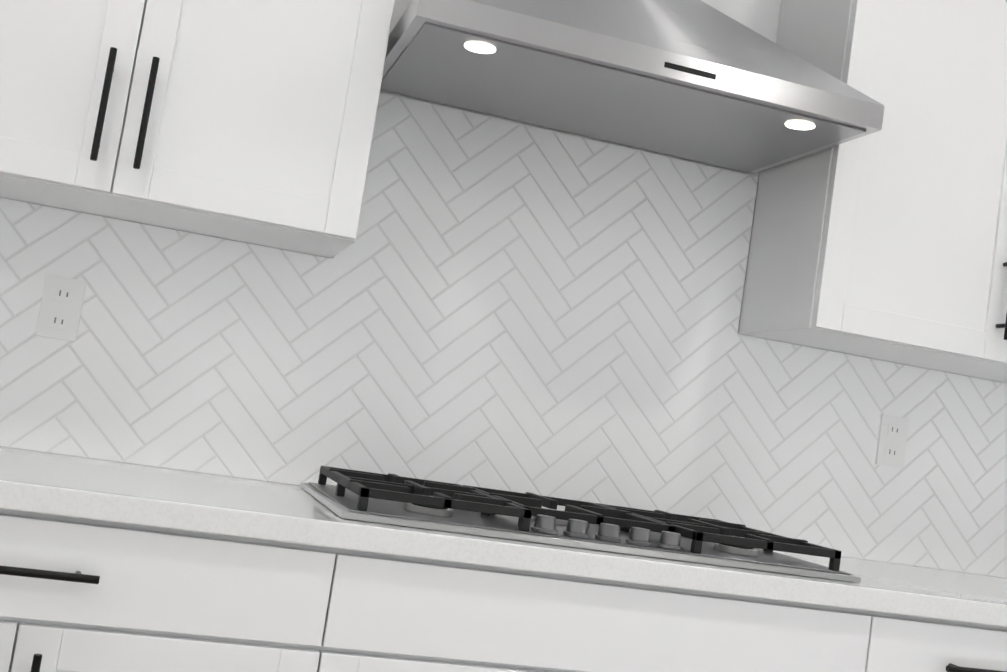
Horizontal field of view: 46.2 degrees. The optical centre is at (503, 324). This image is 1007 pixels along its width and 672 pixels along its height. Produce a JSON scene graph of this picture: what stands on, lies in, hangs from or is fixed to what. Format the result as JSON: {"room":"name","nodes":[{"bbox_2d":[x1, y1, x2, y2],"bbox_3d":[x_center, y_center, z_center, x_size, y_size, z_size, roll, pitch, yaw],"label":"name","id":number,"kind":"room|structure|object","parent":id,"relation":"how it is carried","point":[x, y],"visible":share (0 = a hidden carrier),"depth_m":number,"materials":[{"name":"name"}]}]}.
{"room":"kitchen","nodes":[
{"label":"kitchen","id":0,"kind":"room"},
{"bbox_2d":[0,0,1001,575],"bbox_3d":[0.973,0.093,2.840,9.580,2.770,0.140,10,-5,-16],"label":"wall","id":1,"kind":"structure","parent":0,"point":[760,16],"depth_m":2.67,"materials":[{"name":"white paint"}]},
{"bbox_2d":[0,0,394,257],"bbox_3d":[-0.590,-0.787,2.156,0.871,1.174,0.361,10,-5,-16],"label":"upper cabinet","id":2,"kind":"object","parent":1,"relation":"attached to","point":[249,121],"visible":1,"depth_m":2.02,"materials":[{"name":"white paint"}]},
{"bbox_2d":[0,92,1006,577],"bbox_3d":[0.117,-0.001,2.513,2.666,0.814,0.009,10,-5,-16],"label":"tile backsplash","id":3,"kind":"structure","parent":1,"relation":"attached to","point":[498,304],"depth_m":2.48,"materials":[{"name":"white tile"}]},
{"bbox_2d":[36,275,86,341],"bbox_3d":[-0.834,-0.032,2.226,0.072,0.116,0.008,10,-5,-16],"label":"electrical outlet","id":4,"kind":"object","parent":3,"relation":"attached to","point":[61,307],"visible":1,"depth_m":2.22,"materials":[{"name":"white plastic"}]},
{"bbox_2d":[875,414,908,468],"bbox_3d":[0.897,0.269,2.721,0.072,0.116,0.008,10,-5,-16],"label":"electrical outlet","id":5,"kind":"object","parent":3,"relation":"attached to","point":[892,440],"visible":1,"depth_m":2.72,"materials":[{"name":"white plastic"}]},
{"bbox_2d":[381,0,884,172],"bbox_3d":[0.286,-0.931,2.343,0.890,1.040,0.489,10,-5,-16],"label":"range hood","id":6,"kind":"object","parent":1,"relation":"attached to","point":[699,80],"visible":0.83,"depth_m":2.17,"materials":[{"name":"silver metal"}]},
{"bbox_2d":[738,0,1006,382],"bbox_3d":[1.075,-0.493,2.632,0.947,1.174,0.361,10,-5,-16],"label":"upper cabinet","id":7,"kind":"object","parent":1,"relation":"attached to","point":[888,242],"visible":1,"depth_m":2.43,"materials":[{"name":"white paint"}]},
{"bbox_3d":[1.651,1.381,-0.325,9.580,0.120,6.480,10,-5,-16],"label":"floor","id":8,"kind":"structure","parent":0,"visible":0},
{"bbox_2d":[0,509,387,671],"bbox_3d":[-0.766,0.708,1.899,0.896,0.876,0.628,10,-5,-16],"label":"base cabinet","id":9,"kind":"object","parent":8,"relation":"on","point":[82,595],"depth_m":1.67,"materials":[{"name":"white paint"}]},
{"bbox_2d":[0,446,1006,626],"bbox_3d":[0.143,0.405,2.170,2.666,0.038,0.646,10,-5,-16],"label":"countertop","id":10,"kind":"structure","parent":9,"relation":"on","point":[40,482],"depth_m":1.85,"materials":[{"name":"white stone"}]},
{"bbox_2d":[301,466,860,582],"bbox_3d":[0.114,0.354,2.159,0.906,0.051,0.524,10,-5,-16],"label":"cooktop","id":11,"kind":"object","parent":10,"relation":"in","point":[392,499],"visible":1,"depth_m":1.99,"materials":[{"name":"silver metal"}]},
{"bbox_2d":[372,555,887,671],"bbox_3d":[0.009,0.845,2.120,0.973,0.876,0.628,10,-5,-16],"label":"base cabinet","id":12,"kind":"object","parent":8,"relation":"on","point":[436,615],"depth_m":1.85,"materials":[{"name":"white paint"}]},
{"bbox_2d":[880,613,1006,671],"bbox_3d":[0.687,0.965,2.314,0.574,0.876,0.628,10,-5,-16],"label":"base cabinet","id":13,"kind":"object","parent":8,"relation":"on","point":[911,643],"depth_m":2.02,"materials":[{"name":"white paint"}]}
]}

